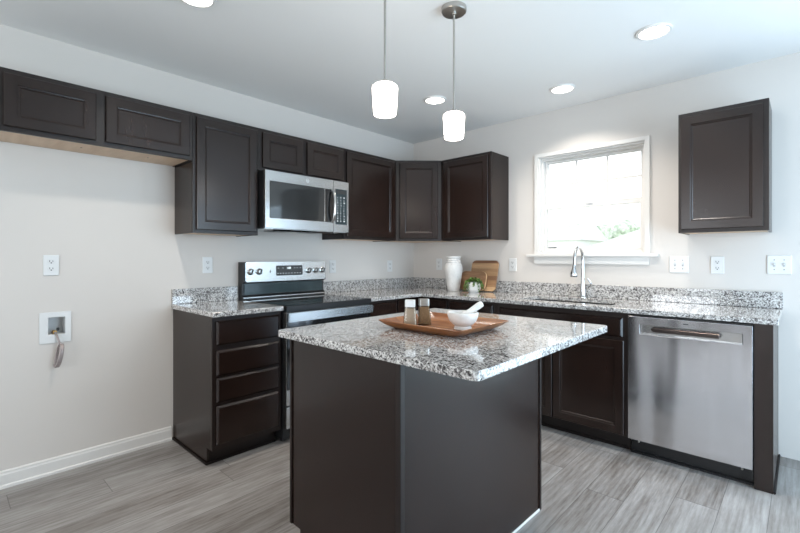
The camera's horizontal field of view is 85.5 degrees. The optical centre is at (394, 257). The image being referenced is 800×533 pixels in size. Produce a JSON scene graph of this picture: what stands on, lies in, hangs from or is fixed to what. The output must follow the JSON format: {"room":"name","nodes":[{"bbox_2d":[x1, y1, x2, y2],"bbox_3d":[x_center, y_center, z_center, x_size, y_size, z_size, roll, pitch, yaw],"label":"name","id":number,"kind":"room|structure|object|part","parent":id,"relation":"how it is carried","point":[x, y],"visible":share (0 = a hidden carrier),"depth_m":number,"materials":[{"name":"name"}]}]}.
{"room":"kitchen","nodes":[
{"label":"kitchen","id":0,"kind":"room"},
{"bbox_2d":[0,24,413,470],"bbox_3d":[-2.283,0.043,2.203,0.120,2.576,7.120,0,0,43],"label":"wall","id":1,"kind":"structure","parent":0,"point":[109,222],"depth_m":2.65,"materials":[{"name":"white paint"}]},
{"bbox_2d":[43,255,58,275],"bbox_3d":[-1.952,0.043,2.458,0.009,0.117,0.072,0,0,43],"label":"electrical outlet","id":2,"kind":"object","parent":1,"relation":"attached to","point":[50,262],"visible":1,"depth_m":2.46,"materials":[{"name":"white plastic"}]},
{"bbox_2d":[48,259,54,263],"bbox_3d":[-1.949,0.023,2.456,0.002,0.025,0.033,0,0,43],"label":"receptacle","id":3,"kind":"object","parent":2,"relation":"attached to","point":[50,261],"depth_m":2.46,"materials":[{"name":"plastic"}]},
{"bbox_2d":[39,311,70,344],"bbox_3d":[-1.971,0.399,2.504,0.095,0.176,0.146,0,0,43],"label":"water supply box","id":4,"kind":"object","parent":1,"relation":"attached to","point":[49,322],"visible":0.98,"depth_m":2.49,"materials":[{"name":"white plastic"}]},
{"bbox_2d":[53,331,63,367],"bbox_3d":[-1.908,0.522,2.457,0.091,0.199,0.045,0,0,43],"label":"supply hose","id":5,"kind":"object","parent":4,"relation":"attached to","point":[59,353],"visible":1,"depth_m":2.44,"materials":[{"name":"silver metal"}]},
{"bbox_2d":[0,426,171,489],"bbox_3d":[-3.045,1.185,1.296,0.020,0.092,4.475,0,0,43],"label":"baseboard","id":6,"kind":"structure","parent":1,"relation":"attached to","point":[25,473],"depth_m":2.55,"materials":[{"name":"white paint"}]},
{"bbox_2d":[0,67,191,166],"bbox_3d":[-1.694,-0.767,2.501,0.324,0.305,0.911,0,0,43],"label":"upper cabinet","id":7,"kind":"object","parent":1,"relation":"attached to","point":[39,111],"visible":1,"depth_m":2.35,"materials":[{"name":"brown wood"}]},
{"bbox_3d":[-1.752,-0.765,2.217,0.018,0.257,0.375,0,0,43],"label":"door","id":8,"kind":"part","parent":7,"relation":"part of","materials":[{"name":"brown wood"}]},
{"bbox_3d":[-1.755,-0.765,2.219,0.010,0.147,0.265,0,0,43],"label":"panel","id":9,"kind":"part","parent":7,"relation":"part of","materials":[{"name":"brown wood"}]},
{"bbox_3d":[-1.707,-0.622,2.513,0.281,0.005,0.888,0,0,43],"label":"panel","id":10,"kind":"part","parent":7,"relation":"part of","materials":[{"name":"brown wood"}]},
{"bbox_3d":[-1.438,-0.765,2.549,0.018,0.257,0.447,0,0,43],"label":"door","id":11,"kind":"part","parent":7,"relation":"part of","materials":[{"name":"brown wood"}]},
{"bbox_3d":[-1.440,-0.765,2.551,0.010,0.147,0.337,0,0,43],"label":"panel","id":12,"kind":"part","parent":7,"relation":"part of","materials":[{"name":"brown wood"}]},
{"bbox_2d":[171,286,237,303],"bbox_3d":[-1.344,0.265,3.091,0.020,0.102,0.466,0,0,43],"label":"backsplash","id":13,"kind":"structure","parent":1,"relation":"attached to","point":[209,294],"depth_m":3.07,"materials":[{"name":"stone"}]},
{"bbox_2d":[202,257,212,272],"bbox_3d":[-1.341,0.053,3.103,0.009,0.117,0.072,0,0,43],"label":"electrical outlet","id":14,"kind":"object","parent":1,"relation":"attached to","point":[207,262],"visible":1,"depth_m":3.10,"materials":[{"name":"white plastic"}]},
{"bbox_2d":[175,112,257,236],"bbox_3d":[-1.225,-0.538,2.996,0.324,0.762,0.449,0,0,43],"label":"upper cabinet","id":15,"kind":"object","parent":1,"relation":"attached to","point":[216,192],"visible":1,"depth_m":2.87,"materials":[{"name":"brown wood"}]},
{"bbox_3d":[-1.238,-0.165,3.009,0.281,0.005,0.426,0,0,43],"label":"panel","id":16,"kind":"part","parent":15,"relation":"part of","materials":[{"name":"brown wood"}]},
{"bbox_3d":[-1.113,-0.536,2.893,0.018,0.714,0.414,0,0,43],"label":"door","id":17,"kind":"part","parent":15,"relation":"part of","materials":[{"name":"brown wood"}]},
{"bbox_3d":[-1.115,-0.536,2.895,0.010,0.604,0.304,0,0,43],"label":"panel","id":18,"kind":"part","parent":15,"relation":"part of","materials":[{"name":"brown wood"}]},
{"bbox_2d":[258,128,343,181],"bbox_3d":[-0.799,-0.769,3.446,0.324,0.300,0.786,0,0,43],"label":"upper cabinet","id":19,"kind":"object","parent":1,"relation":"attached to","point":[280,152],"visible":0.76,"depth_m":3.29,"materials":[{"name":"brown wood"}]},
{"bbox_3d":[-0.823,-0.767,3.199,0.018,0.252,0.336,0,0,43],"label":"door","id":20,"kind":"part","parent":19,"relation":"part of","materials":[{"name":"brown wood"}]},
{"bbox_3d":[-0.825,-0.767,3.201,0.010,0.142,0.226,0,0,43],"label":"panel","id":21,"kind":"part","parent":19,"relation":"part of","materials":[{"name":"brown wood"}]},
{"bbox_2d":[258,169,348,233],"bbox_3d":[-0.761,-0.401,3.391,0.452,0.423,0.756,0,0,43],"label":"microwave","id":22,"kind":"object","parent":19,"relation":"attached to","point":[287,202],"visible":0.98,"depth_m":3.22,"materials":[{"name":"silver metal"}]},
{"bbox_3d":[-0.479,-0.409,3.403,0.060,0.271,0.023,0,0,43],"label":"door handle","id":23,"kind":"part","parent":22,"relation":"part of","materials":[{"name":"metal"}]},
{"bbox_3d":[-0.438,-0.410,3.499,0.024,0.405,0.155,0,0,43],"label":"control panel","id":24,"kind":"part","parent":22,"relation":"part of","materials":[{"name":"metal"}]},
{"bbox_3d":[-0.554,-0.767,3.483,0.018,0.252,0.358,0,0,43],"label":"door","id":25,"kind":"part","parent":19,"relation":"part of","materials":[{"name":"brown wood"}]},
{"bbox_3d":[-0.556,-0.767,3.485,0.010,0.142,0.248,0,0,43],"label":"panel","id":26,"kind":"part","parent":19,"relation":"part of","materials":[{"name":"brown wood"}]},
{"bbox_2d":[329,260,335,272],"bbox_3d":[-0.560,0.081,3.928,0.009,0.117,0.072,0,0,43],"label":"electrical outlet","id":27,"kind":"object","parent":1,"relation":"attached to","point":[332,263],"visible":1,"depth_m":3.92,"materials":[{"name":"white plastic"}]},
{"bbox_2d":[322,148,395,241],"bbox_3d":[-0.310,-0.538,3.962,0.324,0.762,0.632,0,0,43],"label":"upper cabinet","id":28,"kind":"object","parent":1,"relation":"attached to","point":[371,179],"visible":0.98,"depth_m":3.84,"materials":[{"name":"brown wood"}]},
{"bbox_3d":[-0.323,-0.165,3.975,0.281,0.005,0.609,0,0,43],"label":"panel","id":29,"kind":"part","parent":28,"relation":"part of","materials":[{"name":"brown wood"}]},
{"bbox_3d":[-0.202,-0.536,3.854,0.018,0.714,0.584,0,0,43],"label":"door","id":30,"kind":"part","parent":28,"relation":"part of","materials":[{"name":"brown wood"}]},
{"bbox_3d":[-0.204,-0.536,3.856,0.010,0.604,0.474,0,0,43],"label":"panel","id":31,"kind":"part","parent":28,"relation":"part of","materials":[{"name":"brown wood"}]},
{"bbox_2d":[323,277,413,292],"bbox_3d":[-0.217,0.265,4.281,0.020,0.102,1.262,0,0,43],"label":"backsplash","id":32,"kind":"structure","parent":1,"relation":"attached to","point":[369,284],"depth_m":4.21,"materials":[{"name":"stone"}]},
{"bbox_2d":[387,260,391,271],"bbox_3d":[-0.048,0.087,4.468,0.009,0.117,0.072,0,0,43],"label":"electrical outlet","id":33,"kind":"object","parent":1,"relation":"attached to","point":[389,262],"visible":1,"depth_m":4.46,"materials":[{"name":"white plastic"}]},
{"bbox_2d":[0,0,799,143],"bbox_3d":[-0.528,-1.306,0.624,4.840,0.120,7.240,0,0,43],"label":"ceiling","id":34,"kind":"structure","parent":0,"point":[321,58],"depth_m":2.54,"materials":[{"name":"white paint"}]},
{"bbox_2d":[181,0,215,7],"bbox_3d":[-0.944,-1.239,2.058,0.176,0.012,0.176,0,0,43],"label":"recessed light","id":35,"kind":"object","parent":34,"relation":"in","point":[195,3],"visible":1,"depth_m":2.10,"materials":[{"name":"white paint"}]},
{"bbox_2d":[372,0,397,117],"bbox_3d":[-0.040,-0.919,1.802,0.124,0.652,0.124,0,0,43],"label":"pendant light","id":36,"kind":"object","parent":34,"relation":"hanging from","point":[384,92],"visible":1,"depth_m":1.76,"materials":[{"name":"white glass"}]},
{"bbox_3d":[-0.040,-0.975,1.802,0.010,0.468,0.010,0,0,43],"label":"stem","id":37,"kind":"part","parent":36,"relation":"part of","materials":[{"name":"silver metal"}]},
{"bbox_3d":[-0.040,-0.656,1.802,0.107,0.126,0.107,0,0,43],"label":"lamp shade","id":38,"kind":"part","parent":36,"relation":"part of","materials":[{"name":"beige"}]},
{"bbox_2d":[424,95,445,104],"bbox_3d":[0.319,-1.239,3.408,0.176,0.012,0.176,0,0,43],"label":"recessed light","id":39,"kind":"object","parent":34,"relation":"in","point":[435,99],"visible":1,"depth_m":3.38,"materials":[{"name":"white paint"}]},
{"bbox_2d":[441,1,466,140],"bbox_3d":[0.296,-0.919,2.159,0.124,0.652,0.124,0,0,43],"label":"pendant light","id":40,"kind":"object","parent":34,"relation":"hanging from","point":[453,120],"visible":1,"depth_m":2.13,"materials":[{"name":"white glass"}]},
{"bbox_3d":[0.296,-0.975,2.159,0.010,0.468,0.010,0,0,43],"label":"stem","id":41,"kind":"part","parent":40,"relation":"part of","materials":[{"name":"silver metal"}]},
{"bbox_3d":[0.296,-0.656,2.159,0.107,0.126,0.107,0,0,43],"label":"lamp shade","id":42,"kind":"part","parent":40,"relation":"part of","materials":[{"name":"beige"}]},
{"bbox_2d":[550,84,574,93],"bbox_3d":[1.235,-1.239,3.183,0.176,0.012,0.176,0,0,43],"label":"recessed light","id":43,"kind":"object","parent":34,"relation":"in","point":[561,88],"visible":1,"depth_m":3.16,"materials":[{"name":"white paint"}]},
{"bbox_2d":[636,22,672,39],"bbox_3d":[1.424,-1.239,2.377,0.176,0.012,0.176,0,0,43],"label":"recessed light","id":44,"kind":"object","parent":34,"relation":"in","point":[656,30],"visible":1,"depth_m":2.36,"materials":[{"name":"white paint"}]},
{"bbox_2d":[0,425,799,532],"bbox_3d":[-0.528,1.280,0.624,4.600,0.100,7.000,0,0,43],"label":"floor","id":45,"kind":"structure","parent":0,"point":[588,485],"depth_m":2.22,"materials":[{"name":"grey wood"}]},
{"bbox_2d":[172,309,280,464],"bbox_3d":[-1.122,0.788,2.882,0.628,0.883,0.466,0,0,43],"label":"base cabinet","id":46,"kind":"object","parent":45,"relation":"on","point":[227,370],"visible":0.99,"depth_m":2.67,"materials":[{"name":"brown wood"}]},
{"bbox_3d":[-1.284,0.788,2.739,0.590,0.883,0.015,0,0,43],"label":"panel","id":47,"kind":"part","parent":46,"relation":"part of","materials":[{"name":"brown wood"}]},
{"bbox_3d":[-1.152,1.223,2.911,0.546,0.014,0.466,0,0,43],"label":"shoe moulding","id":48,"kind":"part","parent":46,"relation":"part of","materials":[{"name":"black wood"}]},
{"bbox_2d":[171,286,282,317],"bbox_3d":[-1.117,0.281,2.877,0.644,0.132,0.466,0,0,43],"label":"countertop","id":49,"kind":"structure","parent":46,"relation":"on","point":[213,302],"depth_m":2.92,"materials":[{"name":"stone"}]},
{"bbox_3d":[-0.912,0.739,2.690,0.019,0.784,0.455,0,0,43],"label":"frame","id":50,"kind":"part","parent":46,"relation":"part of","materials":[{"name":"brown wood"}]},
{"bbox_3d":[-0.898,0.986,2.676,0.018,0.230,0.414,0,0,43],"label":"drawer","id":51,"kind":"part","parent":46,"relation":"part of","materials":[{"name":"brown wood"}]},
{"bbox_3d":[-0.898,0.779,2.676,0.018,0.143,0.414,0,0,43],"label":"drawer","id":52,"kind":"part","parent":46,"relation":"part of","materials":[{"name":"brown wood"}]},
{"bbox_3d":[-0.898,0.620,2.676,0.018,0.149,0.414,0,0,43],"label":"drawer","id":53,"kind":"part","parent":46,"relation":"part of","materials":[{"name":"brown wood"}]},
{"bbox_3d":[-0.898,0.444,2.676,0.018,0.142,0.414,0,0,43],"label":"drawer","id":54,"kind":"part","parent":46,"relation":"part of","materials":[{"name":"brown wood"}]},
{"bbox_2d":[238,261,372,440],"bbox_3d":[-0.673,0.631,3.311,0.686,1.198,0.760,0,0,43],"label":"range","id":55,"kind":"object","parent":45,"relation":"on","point":[297,287],"visible":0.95,"depth_m":3.27,"materials":[{"name":"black metal"}]},
{"bbox_3d":[-1.071,0.106,3.236,0.029,0.052,0.052,0,0,43],"label":"knob","id":56,"kind":"part","parent":55,"relation":"part of","materials":[{"name":"metal"}]},
{"bbox_3d":[-1.021,0.106,3.288,0.029,0.052,0.052,0,0,43],"label":"knob","id":57,"kind":"part","parent":55,"relation":"part of","materials":[{"name":"metal"}]},
{"bbox_3d":[-0.880,0.238,3.507,0.004,0.084,0.720,0,0,43],"label":"glass","id":58,"kind":"part","parent":55,"relation":"part of","materials":[{"name":"black glass"}]},
{"bbox_3d":[-0.856,0.108,3.487,0.004,0.151,0.740,0,0,43],"label":"control panel","id":59,"kind":"part","parent":55,"relation":"part of","materials":[{"name":"metal"}]},
{"bbox_3d":[-0.462,1.054,3.111,0.034,0.142,0.748,0,0,43],"label":"storage drawer","id":60,"kind":"part","parent":55,"relation":"part of","materials":[{"name":"metal"}]},
{"bbox_2d":[243,294,370,310],"bbox_3d":[-0.655,0.333,3.294,0.593,0.034,0.760,0,0,43],"label":"cooktop","id":61,"kind":"object","parent":55,"relation":"in","point":[290,302],"depth_m":3.19,"materials":[{"name":"black glass"}]},
{"bbox_3d":[-0.462,0.668,3.111,0.034,0.610,0.748,0,0,43],"label":"oven door","id":62,"kind":"part","parent":55,"relation":"part of","materials":[{"name":"metal"}]},
{"bbox_3d":[-0.448,0.620,3.098,0.004,0.502,0.740,0,0,43],"label":"door glass","id":63,"kind":"part","parent":55,"relation":"part of","materials":[{"name":"black glass"}]},
{"bbox_3d":[-0.429,0.394,3.080,0.014,0.058,0.758,0,0,43],"label":"door handle","id":64,"kind":"part","parent":55,"relation":"part of","materials":[{"name":"metal"}]},
{"bbox_2d":[369,299,396,316],"bbox_3d":[-0.311,0.788,3.739,0.628,0.883,0.345,0,0,43],"label":"base cabinet","id":65,"kind":"object","parent":45,"relation":"on","point":[385,307],"visible":0.12,"depth_m":3.52,"materials":[{"name":"brown wood"}]},
{"bbox_2d":[290,340,540,532],"bbox_3d":[0.127,0.788,1.994,0.678,0.883,0.999,0,0,44],"label":"kitchen island","id":66,"kind":"object","parent":45,"relation":"on","point":[377,446],"visible":0.67,"depth_m":1.65,"materials":[{"name":"brown wood"}]},
{"bbox_3d":[-0.217,0.788,1.646,0.633,0.883,0.008,0,0,44],"label":"panel","id":67,"kind":"part","parent":66,"relation":"part of","materials":[{"name":"brown wood"}]},
{"bbox_2d":[278,308,606,380],"bbox_3d":[0.241,0.332,1.959,1.024,0.030,1.128,0,0,43],"label":"island countertop","id":68,"kind":"structure","parent":66,"relation":"on","point":[479,356],"depth_m":1.65,"materials":[{"name":"stone"}]},
{"bbox_2d":[379,312,507,336],"bbox_3d":[0.217,0.298,1.940,0.451,0.036,0.390,0,0,43],"label":"serving tray","id":69,"kind":"object","parent":68,"relation":"on","point":[441,324],"visible":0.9,"depth_m":1.90,"materials":[{"name":"brown wood"}]},
{"bbox_2d":[404,299,416,324],"bbox_3d":[0.070,0.248,1.942,0.060,0.116,0.060,0,0,5],"label":"spice shaker","id":70,"kind":"object","parent":69,"relation":"on","point":[410,313],"visible":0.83,"depth_m":1.92,"materials":[{"name":"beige glass"}]},
{"bbox_2d":[417,298,430,324],"bbox_3d":[0.135,0.248,1.996,0.060,0.116,0.060,0,0,-7],"label":"spice shaker","id":71,"kind":"object","parent":69,"relation":"on","point":[423,315],"visible":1,"depth_m":1.97,"materials":[{"name":"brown glass"}]},
{"bbox_2d":[447,310,478,330],"bbox_3d":[0.291,0.269,1.847,0.132,0.074,0.132,0,0,43],"label":"mortar","id":72,"kind":"object","parent":69,"relation":"on","point":[462,322],"visible":0.94,"depth_m":1.80,"materials":[{"name":"white ceramic"}]},
{"bbox_2d":[461,301,483,313],"bbox_3d":[0.322,0.229,1.847,0.115,0.088,0.030,0,0,0],"label":"pestle","id":73,"kind":"object","parent":72,"relation":"in","point":[478,305],"visible":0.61,"depth_m":1.83,"materials":[{"name":"white ceramic"}]},
{"bbox_3d":[0.363,0.788,1.765,0.008,0.883,0.959,0,0,44],"label":"panel","id":74,"kind":"part","parent":66,"relation":"part of","materials":[{"name":"brown wood"}]},
{"bbox_3d":[0.368,1.224,1.760,0.007,0.011,0.959,0,0,44],"label":"shoe moulding","id":75,"kind":"part","parent":66,"relation":"part of","materials":[{"name":"white paint"}]},
{"bbox_2d":[397,297,447,312],"bbox_3d":[0.227,0.788,4.099,0.916,0.883,0.914,0,0,43],"label":"base cabinet","id":76,"kind":"object","parent":45,"relation":"on","point":[441,303],"visible":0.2,"depth_m":3.74,"materials":[{"name":"brown wood"}]},
{"bbox_3d":[0.124,0.744,3.781,0.018,0.750,0.286,0,0,43],"label":"door","id":77,"kind":"part","parent":76,"relation":"part of","materials":[{"name":"brown wood"}]},
{"bbox_3d":[0.356,0.744,3.778,0.265,0.750,0.018,0,0,43],"label":"door","id":78,"kind":"part","parent":76,"relation":"part of","materials":[{"name":"brown wood"}]},
{"bbox_2d":[323,277,782,324],"bbox_3d":[0.870,0.281,3.251,3.016,0.132,1.262,0,0,43],"label":"countertop","id":79,"kind":"structure","parent":76,"relation":"on","point":[755,307],"depth_m":3.20,"materials":[{"name":"stone"}]},
{"bbox_2d":[445,256,461,290],"bbox_3d":[0.560,0.152,4.104,0.166,0.328,0.166,0,0,43],"label":"vase","id":80,"kind":"object","parent":79,"relation":"on","point":[453,267],"visible":1,"depth_m":4.04,"materials":[{"name":"ceramic"}]},
{"bbox_2d":[460,271,486,290],"bbox_3d":[0.740,0.220,4.089,0.285,0.182,0.072,0,0,43],"label":"cutting board","id":81,"kind":"object","parent":79,"relation":"on","point":[466,275],"visible":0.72,"depth_m":4.09,"materials":[{"name":"brown wood"}]},
{"bbox_2d":[463,277,483,292],"bbox_3d":[0.716,0.244,3.929,0.187,0.143,0.186,0,0,43],"label":"potted plant","id":82,"kind":"object","parent":79,"relation":"on","point":[471,285],"visible":1,"depth_m":3.88,"materials":[{"name":"green plant"}]},
{"bbox_3d":[0.717,0.268,3.928,0.124,0.095,0.124,0,0,-24],"label":"pot","id":83,"kind":"part","parent":82,"relation":"part of","materials":[{"name":"white ceramic"}]},
{"bbox_2d":[471,260,498,291],"bbox_3d":[0.838,0.170,4.065,0.285,0.285,0.092,0,0,43],"label":"cutting board","id":84,"kind":"object","parent":79,"relation":"on","point":[490,268],"visible":0.7,"depth_m":4.01,"materials":[{"name":"brown wood"}]},
{"bbox_2d":[535,299,614,304],"bbox_3d":[1.321,0.439,3.245,0.690,0.186,0.400,0,0,43],"label":"sink","id":85,"kind":"object","parent":79,"relation":"in","point":[535,299],"visible":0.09,"depth_m":3.41,"materials":[{"name":"metal"}]},
{"bbox_2d":[570,246,591,297],"bbox_3d":[1.446,0.112,3.347,0.104,0.408,0.242,0,0,43],"label":"faucet","id":86,"kind":"object","parent":79,"relation":"on","point":[573,273],"visible":1,"depth_m":3.40,"materials":[{"name":"silver metal"}]},
{"bbox_3d":[1.432,-0.014,3.365,0.023,0.155,0.199,0,0,43],"label":"spout","id":87,"kind":"part","parent":86,"relation":"part of","materials":[{"name":"silver metal"}]},
{"bbox_2d":[448,299,495,313],"bbox_3d":[0.824,0.788,3.730,0.455,0.883,0.628,0,0,43],"label":"base cabinet","id":88,"kind":"object","parent":45,"relation":"on","point":[453,304],"visible":0.12,"depth_m":3.52,"materials":[{"name":"brown wood"}]},
{"bbox_2d":[496,303,631,449],"bbox_3d":[1.330,0.788,3.251,0.932,0.883,0.628,0,0,43],"label":"base cabinet","id":89,"kind":"object","parent":45,"relation":"on","point":[584,385],"visible":0.48,"depth_m":2.88,"materials":[{"name":"brown wood"}]},
{"bbox_3d":[0.954,0.821,3.191,0.320,0.486,0.010,0,0,43],"label":"panel","id":90,"kind":"part","parent":89,"relation":"part of","materials":[{"name":"brown wood"}]},
{"bbox_3d":[0.952,0.821,3.188,0.430,0.596,0.018,0,0,43],"label":"door","id":91,"kind":"part","parent":89,"relation":"part of","materials":[{"name":"brown wood"}]},
{"bbox_3d":[1.123,0.442,3.026,0.871,0.122,0.018,0,0,43],"label":"false drawer","id":92,"kind":"part","parent":89,"relation":"part of","materials":[{"name":"brown wood"}]},
{"bbox_3d":[1.174,1.223,3.087,0.932,0.014,0.012,0,0,43],"label":"shoe moulding","id":93,"kind":"part","parent":89,"relation":"part of","materials":[{"name":"brown wood"}]},
{"bbox_3d":[1.280,0.821,2.882,0.347,0.486,0.010,0,0,43],"label":"panel","id":94,"kind":"part","parent":89,"relation":"part of","materials":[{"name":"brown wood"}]},
{"bbox_3d":[1.278,0.821,2.880,0.457,0.596,0.018,0,0,43],"label":"door","id":95,"kind":"part","parent":89,"relation":"part of","materials":[{"name":"brown wood"}]},
{"bbox_2d":[628,314,753,485],"bbox_3d":[1.880,0.794,2.710,0.602,0.871,0.620,0,0,43],"label":"dishwasher","id":96,"kind":"object","parent":45,"relation":"on","point":[691,381],"visible":0.99,"depth_m":2.47,"materials":[{"name":"silver metal"}]},
{"bbox_3d":[1.674,0.433,2.497,0.338,0.030,0.028,0,0,43],"label":"pocket handle","id":97,"kind":"part","parent":96,"relation":"part of","materials":[{"name":"metal"}]},
{"bbox_2d":[754,324,780,494],"bbox_3d":[2.151,0.788,2.489,0.087,0.883,0.606,0,0,43],"label":"end panel","id":98,"kind":"object","parent":45,"relation":"on","point":[766,456],"visible":0.79,"depth_m":2.28,"materials":[{"name":"brown wood"}]},
{"bbox_3d":[2.179,1.223,2.462,0.009,0.013,0.606,0,0,43],"label":"shoe moulding","id":99,"kind":"part","parent":98,"relation":"part of","materials":[{"name":"black wood"}]},
{"bbox_2d":[414,52,799,460],"bbox_3d":[1.927,0.043,3.216,4.840,2.576,0.140,0,0,43],"label":"wall","id":100,"kind":"structure","parent":0,"point":[654,112],"depth_m":3.10,"materials":[{"name":"white paint"}]},
{"bbox_2d":[381,160,452,242],"bbox_3d":[0.223,-0.538,4.315,0.612,0.762,0.607,0,0,43],"label":"upper cabinet","id":101,"kind":"object","parent":100,"relation":"attached to","point":[418,183],"visible":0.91,"depth_m":4.09,"materials":[{"name":"brown wood"}]},
{"bbox_3d":[0.223,-0.164,4.317,0.590,0.006,0.585,0,0,43],"label":"panel","id":102,"kind":"part","parent":101,"relation":"part of","materials":[{"name":"brown wood"}]},
{"bbox_3d":[0.228,-0.538,4.108,0.431,0.762,0.018,0,0,-1],"label":"frame","id":103,"kind":"part","parent":101,"relation":"part of","materials":[{"name":"brown wood"}]},
{"bbox_3d":[0.229,-0.536,4.089,0.361,0.714,0.018,0,0,-1],"label":"door","id":104,"kind":"part","parent":101,"relation":"part of","materials":[{"name":"brown wood"}]},
{"bbox_3d":[0.229,-0.536,4.092,0.250,0.604,0.011,0,0,-1],"label":"panel","id":105,"kind":"part","parent":101,"relation":"part of","materials":[{"name":"brown wood"}]},
{"bbox_2d":[436,259,441,269],"bbox_3d":[0.462,0.070,4.500,0.072,0.117,0.009,0,0,43],"label":"electrical outlet","id":106,"kind":"object","parent":100,"relation":"attached to","point":[438,261],"visible":1,"depth_m":4.50,"materials":[{"name":"white plastic"}]},
{"bbox_2d":[442,151,508,241],"bbox_3d":[0.738,-0.538,4.021,0.534,0.762,0.324,0,0,43],"label":"upper cabinet","id":107,"kind":"object","parent":100,"relation":"attached to","point":[475,188],"visible":1,"depth_m":3.87,"materials":[{"name":"brown wood"}]},
{"bbox_3d":[0.640,-0.536,3.908,0.366,0.604,0.010,0,0,43],"label":"panel","id":108,"kind":"part","parent":107,"relation":"part of","materials":[{"name":"brown wood"}]},
{"bbox_3d":[0.638,-0.536,3.906,0.476,0.714,0.018,0,0,43],"label":"door","id":109,"kind":"part","parent":107,"relation":"part of","materials":[{"name":"brown wood"}]},
{"bbox_3d":[0.751,-0.165,4.035,0.511,0.005,0.281,0,0,43],"label":"panel","id":110,"kind":"part","parent":107,"relation":"part of","materials":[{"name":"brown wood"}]},
{"bbox_2d":[509,258,516,270],"bbox_3d":[1.071,0.065,3.924,0.072,0.117,0.009,0,0,43],"label":"electrical outlet","id":111,"kind":"object","parent":100,"relation":"attached to","point":[512,261],"visible":1,"depth_m":3.92,"materials":[{"name":"white plastic"}]},
{"bbox_2d":[526,135,658,264],"bbox_3d":[1.582,-0.421,3.513,1.014,0.949,0.181,0,0,43],"label":"window","id":112,"kind":"structure","parent":100,"relation":"in","point":[542,254],"depth_m":3.47,"materials":[{"name":"white paint"}]},
{"bbox_3d":[1.534,-0.019,3.463,1.014,0.023,0.042,0,0,43],"label":"sill","id":113,"kind":"part","parent":112,"relation":"part of","materials":[{"name":"white paint"}]},
{"bbox_3d":[1.611,-0.447,3.537,0.804,0.809,0.099,0,0,43],"label":"frame","id":114,"kind":"part","parent":112,"relation":"part of","materials":[{"name":"white paint"}]},
{"bbox_3d":[1.595,-0.258,3.521,0.771,0.398,0.026,0,0,43],"label":"sash","id":115,"kind":"part","parent":112,"relation":"part of","materials":[{"name":"glass"}]},
{"bbox_3d":[1.614,-0.625,3.540,0.771,0.418,0.024,0,0,43],"label":"sash","id":116,"kind":"part","parent":112,"relation":"part of","materials":[{"name":"glass"}]},
{"bbox_2d":[414,277,782,308],"bbox_3d":[1.305,0.265,3.694,2.996,0.102,0.020,0,0,43],"label":"backsplash","id":117,"kind":"structure","parent":100,"relation":"attached to","point":[759,299],"depth_m":3.17,"materials":[{"name":"stone"}]},
{"bbox_2d":[669,256,688,272],"bbox_3d":[1.997,0.049,3.041,0.116,0.117,0.018,0,0,43],"label":"light switch","id":118,"kind":"object","parent":100,"relation":"attached to","point":[677,264],"visible":1,"depth_m":3.04,"materials":[{"name":"white plastic"}]},
{"bbox_2d":[711,256,723,273],"bbox_3d":[2.159,0.051,2.893,0.072,0.117,0.009,0,0,43],"label":"electrical outlet","id":119,"kind":"object","parent":100,"relation":"attached to","point":[717,262],"visible":1,"depth_m":2.89,"materials":[{"name":"white plastic"}]},
{"bbox_2d":[678,98,771,234],"bbox_3d":[2.089,-0.538,2.741,0.443,0.762,0.324,0,0,43],"label":"upper cabinet","id":120,"kind":"object","parent":100,"relation":"attached to","point":[725,152],"visible":1,"depth_m":2.61,"materials":[{"name":"brown wood"}]},
{"bbox_3d":[1.984,-0.536,2.636,0.294,0.604,0.010,0,0,43],"label":"panel","id":121,"kind":"part","parent":120,"relation":"part of","materials":[{"name":"brown wood"}]},
{"bbox_3d":[2.102,-0.165,2.755,0.420,0.005,0.281,0,0,43],"label":"panel","id":122,"kind":"part","parent":120,"relation":"part of","materials":[{"name":"brown wood"}]},
{"bbox_2d":[767,255,791,273],"bbox_3d":[2.380,0.044,2.678,0.116,0.117,0.018,0,0,43],"label":"light switch","id":123,"kind":"object","parent":100,"relation":"attached to","point":[776,264],"visible":1,"depth_m":2.68,"materials":[{"name":"white plastic"}]},
{"label":"outside","id":124,"kind":"structure","parent":0,"visible":0},
{"bbox_3d":[23.996,2.131,44.404,100.000,0.200,89.700,0,0,43],"label":"ground","id":125,"kind":"structure","parent":124,"visible":0},
{"bbox_2d":[548,226,607,247],"bbox_3d":[16.962,-0.670,49.483,11.600,5.399,8.800,0,0,43],"label":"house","id":126,"kind":"structure","parent":125,"relation":"on","point":[583,236],"depth_m":44.77,"materials":[{"name":"white"}]},
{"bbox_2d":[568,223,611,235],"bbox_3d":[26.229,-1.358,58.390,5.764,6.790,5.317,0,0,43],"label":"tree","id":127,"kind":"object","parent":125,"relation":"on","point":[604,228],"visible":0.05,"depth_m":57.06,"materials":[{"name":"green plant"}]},
{"bbox_2d":[587,229,639,247],"bbox_3d":[21.373,-0.220,32.908,11.800,4.499,8.800,0,0,43],"label":"house","id":128,"kind":"structure","parent":125,"relation":"on","point":[632,239],"depth_m":31.32,"materials":[{"name":"white"}]},
{"bbox_2d":[605,219,639,239],"bbox_3d":[26.259,-1.139,49.054,5.205,6.353,4.247,0,0,43],"label":"tree","id":129,"kind":"object","parent":125,"relation":"on","point":[622,227],"visible":0.18,"depth_m":47.88,"materials":[{"name":"green plant"}]}
]}

